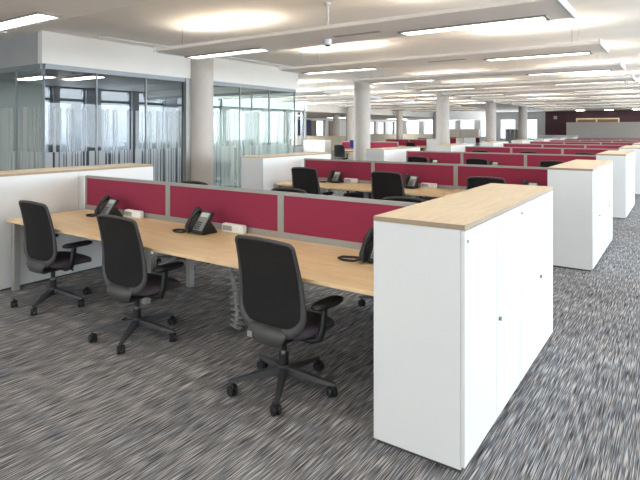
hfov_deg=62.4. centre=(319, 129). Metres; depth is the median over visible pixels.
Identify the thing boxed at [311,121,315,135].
door
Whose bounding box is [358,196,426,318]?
office chair
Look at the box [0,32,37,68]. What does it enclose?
trim
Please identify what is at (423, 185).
module
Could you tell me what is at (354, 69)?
diffuser
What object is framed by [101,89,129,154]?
window
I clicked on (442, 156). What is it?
screen
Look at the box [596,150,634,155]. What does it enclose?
cabinet top
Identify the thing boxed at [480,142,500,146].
storage cabinet
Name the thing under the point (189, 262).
desk leg
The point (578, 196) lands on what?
storage cabinet
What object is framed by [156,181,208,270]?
office chair
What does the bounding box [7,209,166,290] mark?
desk
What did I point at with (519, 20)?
diffuser
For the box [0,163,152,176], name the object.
cabinet top
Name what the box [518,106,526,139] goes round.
pillar
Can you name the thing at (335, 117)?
pillar
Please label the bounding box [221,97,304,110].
window
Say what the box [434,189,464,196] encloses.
desk
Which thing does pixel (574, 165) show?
cabinet top
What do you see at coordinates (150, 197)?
screen
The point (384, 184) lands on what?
office chair
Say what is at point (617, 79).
raft
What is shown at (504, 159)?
screen
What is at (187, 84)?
trim
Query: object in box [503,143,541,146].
screen
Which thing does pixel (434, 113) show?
pillar
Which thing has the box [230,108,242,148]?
window
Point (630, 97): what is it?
raft
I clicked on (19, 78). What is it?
diffuser
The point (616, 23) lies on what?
ceiling
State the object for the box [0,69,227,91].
ceiling
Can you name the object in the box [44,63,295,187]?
glass wall
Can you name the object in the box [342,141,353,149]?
screen
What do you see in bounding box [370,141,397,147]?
screen
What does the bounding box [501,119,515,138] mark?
window
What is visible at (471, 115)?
trim
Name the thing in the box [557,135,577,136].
sideboard
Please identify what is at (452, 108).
raft
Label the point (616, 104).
raft
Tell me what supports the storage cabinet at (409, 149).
on the floor
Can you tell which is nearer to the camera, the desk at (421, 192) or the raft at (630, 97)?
the desk at (421, 192)
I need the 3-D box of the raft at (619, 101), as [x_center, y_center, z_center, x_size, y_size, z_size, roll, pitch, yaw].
[10.652,-1.110,21.599,5.194,0.104,0.890,0,0,34]
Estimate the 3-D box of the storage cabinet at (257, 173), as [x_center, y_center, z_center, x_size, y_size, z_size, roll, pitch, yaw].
[-0.841,1.026,9.091,0.488,1.124,1.000,0,0,34]
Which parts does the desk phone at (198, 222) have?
cord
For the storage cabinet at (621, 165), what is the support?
on the floor
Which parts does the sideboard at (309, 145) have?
door, door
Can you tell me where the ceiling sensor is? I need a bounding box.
[324,2,331,46]
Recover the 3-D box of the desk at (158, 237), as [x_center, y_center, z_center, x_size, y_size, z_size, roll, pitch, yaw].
[-1.124,1.234,4.348,1.386,0.708,0.835,0,0,34]
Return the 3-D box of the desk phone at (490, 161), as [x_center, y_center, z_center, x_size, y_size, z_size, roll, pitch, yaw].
[3.679,0.771,11.466,0.373,0.219,0.233,0,0,38]
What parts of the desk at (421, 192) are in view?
leg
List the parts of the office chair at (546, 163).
panel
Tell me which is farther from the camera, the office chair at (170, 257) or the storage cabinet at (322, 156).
the storage cabinet at (322, 156)
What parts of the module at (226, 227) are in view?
socket plate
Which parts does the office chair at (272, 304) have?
panel, frame, seat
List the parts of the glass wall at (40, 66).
rail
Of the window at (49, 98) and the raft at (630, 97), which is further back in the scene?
the raft at (630, 97)
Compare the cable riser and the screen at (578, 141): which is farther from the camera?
the screen at (578, 141)
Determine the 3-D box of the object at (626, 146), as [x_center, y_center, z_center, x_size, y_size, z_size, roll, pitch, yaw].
[8.176,0.451,13.782,0.476,0.026,2.004,0,0,34]
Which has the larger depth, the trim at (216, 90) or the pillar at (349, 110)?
the pillar at (349, 110)
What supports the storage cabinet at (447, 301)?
on the floor
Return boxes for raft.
[0,0,148,32]
[153,0,575,58]
[213,79,339,98]
[262,87,380,102]
[279,39,608,74]
[304,99,413,104]
[338,102,435,106]
[353,61,625,83]
[370,105,460,108]
[390,107,478,110]
[405,75,635,90]
[410,109,485,111]
[443,85,639,95]
[471,88,639,99]
[494,96,639,102]
[512,100,639,105]
[527,103,639,107]
[540,105,639,109]
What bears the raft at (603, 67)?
hanging from the ceiling at (616, 23)
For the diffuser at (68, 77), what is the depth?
11.72 m
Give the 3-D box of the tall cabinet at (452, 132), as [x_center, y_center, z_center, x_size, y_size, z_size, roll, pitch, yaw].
[10.078,0.768,40.162,1.350,1.640,0.474,0,0,34]
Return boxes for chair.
[10,200,91,315]
[88,214,183,354]
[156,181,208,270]
[227,235,343,415]
[271,187,306,193]
[291,167,332,194]
[334,145,348,159]
[343,191,370,198]
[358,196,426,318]
[371,171,404,199]
[406,142,415,146]
[407,156,427,197]
[419,197,435,200]
[465,158,487,164]
[466,176,505,189]
[472,150,487,151]
[519,151,537,153]
[539,160,564,166]
[574,152,594,154]
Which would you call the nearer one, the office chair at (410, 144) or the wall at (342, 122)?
the office chair at (410, 144)
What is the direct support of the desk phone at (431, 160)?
on the desk
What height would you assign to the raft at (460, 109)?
0.104 m
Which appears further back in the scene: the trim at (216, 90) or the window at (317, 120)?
the window at (317, 120)
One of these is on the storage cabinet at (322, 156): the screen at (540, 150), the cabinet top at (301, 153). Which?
the cabinet top at (301, 153)
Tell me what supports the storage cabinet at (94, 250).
on the floor
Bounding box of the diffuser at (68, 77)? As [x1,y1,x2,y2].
[63,76,103,79]
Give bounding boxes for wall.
[0,63,43,169]
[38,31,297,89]
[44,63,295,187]
[144,91,293,187]
[177,111,297,149]
[298,118,395,135]
[403,110,639,140]
[566,122,639,138]
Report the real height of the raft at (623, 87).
0.444 m
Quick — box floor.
[0,171,639,479]
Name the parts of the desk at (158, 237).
leg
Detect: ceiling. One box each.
[0,0,639,111]
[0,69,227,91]
[177,108,468,120]
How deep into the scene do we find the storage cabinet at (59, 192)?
5.43 m
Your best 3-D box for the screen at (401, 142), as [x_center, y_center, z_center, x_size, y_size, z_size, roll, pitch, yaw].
[4.186,0.693,28.543,1.388,0.375,0.038,0,0,34]
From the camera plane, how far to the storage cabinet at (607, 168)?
7.04 m
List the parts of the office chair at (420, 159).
frame, panel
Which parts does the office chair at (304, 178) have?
panel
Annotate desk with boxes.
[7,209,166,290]
[88,221,278,303]
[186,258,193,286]
[205,238,373,295]
[274,180,369,190]
[331,150,353,158]
[346,184,454,198]
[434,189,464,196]
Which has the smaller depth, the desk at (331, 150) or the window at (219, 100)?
the window at (219, 100)
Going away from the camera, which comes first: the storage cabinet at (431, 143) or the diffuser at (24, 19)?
the diffuser at (24, 19)
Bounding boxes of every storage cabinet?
[0,172,78,290]
[78,166,152,271]
[242,156,299,189]
[300,154,330,194]
[366,149,402,161]
[374,206,519,472]
[403,148,419,161]
[427,139,435,150]
[436,145,462,151]
[456,138,469,142]
[470,138,475,145]
[480,137,485,141]
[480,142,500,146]
[511,140,527,143]
[519,191,552,381]
[548,167,603,271]
[596,154,630,218]
[603,163,611,250]
[619,148,639,194]
[631,152,634,208]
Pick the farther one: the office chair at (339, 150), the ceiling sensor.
the office chair at (339, 150)
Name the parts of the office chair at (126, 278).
panel, frame, seat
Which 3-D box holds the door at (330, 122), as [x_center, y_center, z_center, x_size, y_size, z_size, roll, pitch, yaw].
[1.100,0.463,40.367,0.115,2.250,1.400,0,0,34]
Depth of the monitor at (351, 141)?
22.61 m
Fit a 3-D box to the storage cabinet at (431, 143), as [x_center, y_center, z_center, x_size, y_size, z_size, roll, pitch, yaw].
[5.837,1.026,26.803,0.488,1.124,1.000,0,0,34]
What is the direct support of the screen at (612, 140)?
attached to the desk
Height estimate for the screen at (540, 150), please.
0.375 m
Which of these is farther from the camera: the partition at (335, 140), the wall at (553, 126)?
the wall at (553, 126)
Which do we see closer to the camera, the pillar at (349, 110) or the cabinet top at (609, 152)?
the cabinet top at (609, 152)
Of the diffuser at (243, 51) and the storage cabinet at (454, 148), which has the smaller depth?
the diffuser at (243, 51)
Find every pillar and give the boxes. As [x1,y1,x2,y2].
[191,58,212,185]
[333,115,338,135]
[346,100,353,159]
[354,82,369,159]
[396,106,402,138]
[433,112,435,137]
[436,92,448,143]
[486,100,495,140]
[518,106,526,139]
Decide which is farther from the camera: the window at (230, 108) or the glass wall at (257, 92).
the window at (230, 108)
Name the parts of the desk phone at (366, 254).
cord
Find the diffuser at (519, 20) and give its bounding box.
[405,17,544,34]
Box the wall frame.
[576,118,618,121]
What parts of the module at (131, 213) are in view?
socket plate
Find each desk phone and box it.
[86,195,122,216]
[172,207,216,234]
[319,169,342,182]
[337,228,373,262]
[403,173,418,188]
[429,158,438,162]
[489,160,498,164]
[522,180,538,185]
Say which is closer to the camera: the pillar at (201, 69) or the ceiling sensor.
the ceiling sensor
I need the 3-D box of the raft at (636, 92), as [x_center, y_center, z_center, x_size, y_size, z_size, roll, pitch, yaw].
[7.640,-1.280,17.213,5.194,0.444,0.890,0,0,34]
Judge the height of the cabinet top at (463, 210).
0.026 m
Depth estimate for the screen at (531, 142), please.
22.88 m
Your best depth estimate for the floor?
3.14 m
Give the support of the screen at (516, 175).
attached to the desk at (455, 190)
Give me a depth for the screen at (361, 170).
8.89 m
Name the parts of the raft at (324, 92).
panel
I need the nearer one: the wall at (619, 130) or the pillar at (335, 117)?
the pillar at (335, 117)
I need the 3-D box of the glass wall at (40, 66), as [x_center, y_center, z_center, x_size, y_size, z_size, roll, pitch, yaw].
[-6.672,0.288,9.761,5.910,2.600,0.100,0,0,34]
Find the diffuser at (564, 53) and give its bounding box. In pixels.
[493,52,588,59]
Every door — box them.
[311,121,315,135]
[329,121,332,135]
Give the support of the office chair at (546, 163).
on the floor
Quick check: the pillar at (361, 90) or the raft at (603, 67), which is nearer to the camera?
the raft at (603, 67)
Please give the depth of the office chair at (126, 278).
3.92 m
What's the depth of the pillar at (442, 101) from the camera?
21.17 m
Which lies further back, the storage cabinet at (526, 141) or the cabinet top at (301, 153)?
the storage cabinet at (526, 141)
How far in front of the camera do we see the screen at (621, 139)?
28.31 m
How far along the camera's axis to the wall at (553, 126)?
42.80 m
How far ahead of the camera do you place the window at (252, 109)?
21.47 m
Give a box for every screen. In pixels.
[85,175,167,220]
[168,182,282,237]
[281,192,417,249]
[304,158,372,183]
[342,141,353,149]
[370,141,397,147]
[373,161,455,188]
[386,139,408,145]
[406,151,461,163]
[409,139,426,146]
[450,138,455,143]
[456,164,547,189]
[462,152,524,165]
[465,146,510,152]
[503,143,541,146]
[511,147,561,153]
[525,153,595,166]
[530,141,563,143]
[542,144,584,147]
[550,140,579,142]
[562,148,618,154]
[564,142,600,144]
[580,140,611,141]
[585,144,631,148]
[601,142,636,144]
[612,140,639,142]
[621,139,639,140]
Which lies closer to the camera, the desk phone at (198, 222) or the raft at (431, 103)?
the desk phone at (198, 222)
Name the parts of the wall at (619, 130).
door, door, door, door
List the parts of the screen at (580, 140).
fabric panel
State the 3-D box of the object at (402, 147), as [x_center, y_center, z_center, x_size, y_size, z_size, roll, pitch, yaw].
[1.830,0.451,12.968,0.476,0.026,2.004,0,0,34]
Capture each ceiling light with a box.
[12,74,57,80]
[60,74,106,79]
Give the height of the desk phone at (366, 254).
0.219 m
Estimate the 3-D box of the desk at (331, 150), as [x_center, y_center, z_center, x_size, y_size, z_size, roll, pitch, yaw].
[1.305,1.234,22.846,1.386,0.708,0.835,0,0,34]
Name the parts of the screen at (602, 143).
fabric panel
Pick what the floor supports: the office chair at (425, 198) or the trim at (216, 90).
the office chair at (425, 198)
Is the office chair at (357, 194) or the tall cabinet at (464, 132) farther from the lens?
the tall cabinet at (464, 132)
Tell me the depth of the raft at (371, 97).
18.95 m
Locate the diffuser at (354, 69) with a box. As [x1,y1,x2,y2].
[307,68,372,73]
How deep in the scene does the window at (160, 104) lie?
17.36 m
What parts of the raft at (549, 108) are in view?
panel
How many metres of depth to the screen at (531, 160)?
10.98 m
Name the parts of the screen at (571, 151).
fabric panel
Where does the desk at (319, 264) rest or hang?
on the floor
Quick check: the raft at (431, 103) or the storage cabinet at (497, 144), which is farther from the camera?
the raft at (431, 103)
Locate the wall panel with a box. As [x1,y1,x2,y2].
[298,120,310,135]
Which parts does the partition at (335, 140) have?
door, door, door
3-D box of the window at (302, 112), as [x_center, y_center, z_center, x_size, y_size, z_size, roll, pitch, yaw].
[-1.050,-0.047,23.417,0.100,1.570,0.980,0,0,34]
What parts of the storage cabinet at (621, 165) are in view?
door, door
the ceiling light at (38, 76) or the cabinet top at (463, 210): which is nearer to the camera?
the cabinet top at (463, 210)
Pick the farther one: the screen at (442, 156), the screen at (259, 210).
the screen at (442, 156)
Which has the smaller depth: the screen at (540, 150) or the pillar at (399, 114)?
the screen at (540, 150)
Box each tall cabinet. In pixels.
[449,129,460,136]
[461,129,480,145]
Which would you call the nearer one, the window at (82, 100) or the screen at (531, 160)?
the screen at (531, 160)
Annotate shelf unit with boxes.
[505,129,517,142]
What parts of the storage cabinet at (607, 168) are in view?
door, door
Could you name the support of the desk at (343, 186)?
on the floor
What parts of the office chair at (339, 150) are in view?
panel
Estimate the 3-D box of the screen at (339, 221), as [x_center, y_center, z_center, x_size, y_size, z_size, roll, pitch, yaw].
[0.263,0.693,3.914,1.388,0.375,0.038,0,0,34]
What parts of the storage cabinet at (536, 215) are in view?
door, door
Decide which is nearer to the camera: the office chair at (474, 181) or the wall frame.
the office chair at (474, 181)
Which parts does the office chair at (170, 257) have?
frame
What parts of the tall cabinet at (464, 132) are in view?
door, door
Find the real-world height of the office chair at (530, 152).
1.011 m
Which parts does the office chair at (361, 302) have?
panel, frame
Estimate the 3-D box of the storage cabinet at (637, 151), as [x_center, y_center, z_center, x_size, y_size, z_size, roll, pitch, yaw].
[7.898,1.026,13.365,0.488,1.124,1.000,0,0,34]
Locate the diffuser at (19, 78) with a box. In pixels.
[18,77,54,80]
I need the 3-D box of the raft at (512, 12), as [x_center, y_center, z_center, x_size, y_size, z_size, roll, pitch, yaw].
[0.084,-1.280,6.208,5.194,0.444,0.890,0,0,34]
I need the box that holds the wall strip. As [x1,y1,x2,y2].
[221,96,305,171]
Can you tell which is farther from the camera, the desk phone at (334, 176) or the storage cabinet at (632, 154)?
the storage cabinet at (632, 154)
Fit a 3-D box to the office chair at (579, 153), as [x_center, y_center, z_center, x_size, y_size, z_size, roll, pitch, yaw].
[6.867,1.083,13.665,0.673,1.011,0.651,0,0,32]
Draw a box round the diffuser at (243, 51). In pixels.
[193,49,264,57]
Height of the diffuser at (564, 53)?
0.003 m
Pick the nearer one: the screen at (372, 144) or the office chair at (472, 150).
the office chair at (472, 150)
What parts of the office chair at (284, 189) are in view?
panel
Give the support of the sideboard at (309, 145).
on the floor
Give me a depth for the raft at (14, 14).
4.72 m
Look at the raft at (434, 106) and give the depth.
25.51 m
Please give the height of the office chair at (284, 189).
0.974 m
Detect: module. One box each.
[125,209,143,218]
[222,222,246,233]
[344,178,357,182]
[421,183,436,188]
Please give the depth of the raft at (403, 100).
21.03 m
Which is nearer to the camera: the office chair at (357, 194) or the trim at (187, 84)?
the office chair at (357, 194)
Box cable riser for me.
[224,267,244,334]
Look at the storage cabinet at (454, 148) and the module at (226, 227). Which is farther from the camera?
the storage cabinet at (454, 148)
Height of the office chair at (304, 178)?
1.011 m
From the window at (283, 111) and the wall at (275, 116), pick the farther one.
the wall at (275, 116)
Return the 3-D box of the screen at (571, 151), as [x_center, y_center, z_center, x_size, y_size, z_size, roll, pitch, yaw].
[7.346,0.693,14.353,1.388,0.375,0.038,0,0,34]
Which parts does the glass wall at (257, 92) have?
rail, rail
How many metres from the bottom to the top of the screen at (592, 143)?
0.375 m
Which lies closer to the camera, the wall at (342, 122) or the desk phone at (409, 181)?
the desk phone at (409, 181)
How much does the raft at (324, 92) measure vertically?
0.444 m
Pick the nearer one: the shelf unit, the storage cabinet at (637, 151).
the storage cabinet at (637, 151)
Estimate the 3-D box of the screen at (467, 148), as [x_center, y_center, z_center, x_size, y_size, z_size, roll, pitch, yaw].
[5.057,0.693,15.925,1.388,0.375,0.038,0,0,34]
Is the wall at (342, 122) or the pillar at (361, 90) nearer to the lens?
the pillar at (361, 90)
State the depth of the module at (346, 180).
8.73 m
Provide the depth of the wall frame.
40.97 m
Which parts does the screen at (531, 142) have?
fabric panel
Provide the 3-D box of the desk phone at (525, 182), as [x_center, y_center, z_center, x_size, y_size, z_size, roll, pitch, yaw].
[2.697,0.771,7.015,0.373,0.219,0.233,0,0,38]
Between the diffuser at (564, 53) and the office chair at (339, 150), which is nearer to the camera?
the diffuser at (564, 53)
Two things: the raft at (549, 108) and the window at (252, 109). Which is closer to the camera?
the window at (252, 109)
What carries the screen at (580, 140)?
attached to the desk
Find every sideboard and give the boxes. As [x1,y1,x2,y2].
[304,140,330,151]
[537,135,556,137]
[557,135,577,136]
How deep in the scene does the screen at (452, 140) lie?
31.13 m
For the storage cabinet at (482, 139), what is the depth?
33.33 m
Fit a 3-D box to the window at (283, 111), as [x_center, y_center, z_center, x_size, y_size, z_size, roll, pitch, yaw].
[-1.836,-0.047,22.271,0.100,1.570,1.000,0,0,34]
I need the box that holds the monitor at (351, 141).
[350,140,353,147]
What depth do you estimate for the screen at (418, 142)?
27.77 m
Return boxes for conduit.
[98,36,291,66]
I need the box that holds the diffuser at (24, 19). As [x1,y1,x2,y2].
[0,14,53,28]
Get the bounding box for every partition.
[298,136,345,158]
[370,134,432,150]
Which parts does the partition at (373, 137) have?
door, door, door, door, door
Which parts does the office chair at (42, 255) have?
panel, frame, seat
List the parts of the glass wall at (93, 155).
glass pane, rail, glass pane, glass pane, rail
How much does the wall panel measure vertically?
2.300 m
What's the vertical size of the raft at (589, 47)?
0.444 m
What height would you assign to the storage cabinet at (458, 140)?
1.124 m
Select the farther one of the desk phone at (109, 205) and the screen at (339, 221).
the desk phone at (109, 205)
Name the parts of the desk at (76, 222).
leg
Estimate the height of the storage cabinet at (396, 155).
1.124 m
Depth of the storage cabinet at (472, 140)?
31.04 m
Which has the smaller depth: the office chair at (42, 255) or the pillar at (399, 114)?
the office chair at (42, 255)
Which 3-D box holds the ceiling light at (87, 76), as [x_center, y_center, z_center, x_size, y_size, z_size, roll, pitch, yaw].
[-5.276,-1.165,11.750,1.300,0.053,0.340,0,0,34]
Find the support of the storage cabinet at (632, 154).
on the floor
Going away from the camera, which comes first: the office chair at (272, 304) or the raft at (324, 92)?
the office chair at (272, 304)
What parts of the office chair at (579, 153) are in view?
panel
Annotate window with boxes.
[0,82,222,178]
[45,85,51,151]
[60,86,84,156]
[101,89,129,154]
[139,92,162,152]
[213,98,220,149]
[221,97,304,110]
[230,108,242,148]
[252,109,262,147]
[271,110,284,147]
[292,111,303,146]
[317,120,324,135]
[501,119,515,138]
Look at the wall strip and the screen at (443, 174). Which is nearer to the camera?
the screen at (443, 174)
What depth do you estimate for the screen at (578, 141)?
26.30 m
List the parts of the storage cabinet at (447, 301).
door, door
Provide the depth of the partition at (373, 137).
39.90 m
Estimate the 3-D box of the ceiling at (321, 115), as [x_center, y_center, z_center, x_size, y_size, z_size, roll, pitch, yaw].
[3.327,-0.902,37.139,8.040,0.140,27.600,0,0,34]
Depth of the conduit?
9.28 m
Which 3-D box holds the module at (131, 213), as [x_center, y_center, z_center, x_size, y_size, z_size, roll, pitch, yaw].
[-1.864,0.842,5.288,0.250,0.075,0.059,0,0,34]
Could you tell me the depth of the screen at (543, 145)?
18.59 m
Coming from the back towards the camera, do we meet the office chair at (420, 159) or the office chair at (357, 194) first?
the office chair at (420, 159)
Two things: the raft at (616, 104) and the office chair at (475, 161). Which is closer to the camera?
the office chair at (475, 161)
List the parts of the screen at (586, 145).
fabric panel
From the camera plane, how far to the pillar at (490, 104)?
26.52 m
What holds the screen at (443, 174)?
on the desk at (421, 192)
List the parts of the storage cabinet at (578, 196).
door, door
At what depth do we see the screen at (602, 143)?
21.33 m
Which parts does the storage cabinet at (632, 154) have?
door, door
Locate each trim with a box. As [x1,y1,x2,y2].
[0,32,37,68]
[143,87,267,97]
[182,78,190,180]
[302,97,485,119]
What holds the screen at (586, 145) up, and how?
attached to the desk
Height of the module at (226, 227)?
0.075 m
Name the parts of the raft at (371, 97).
panel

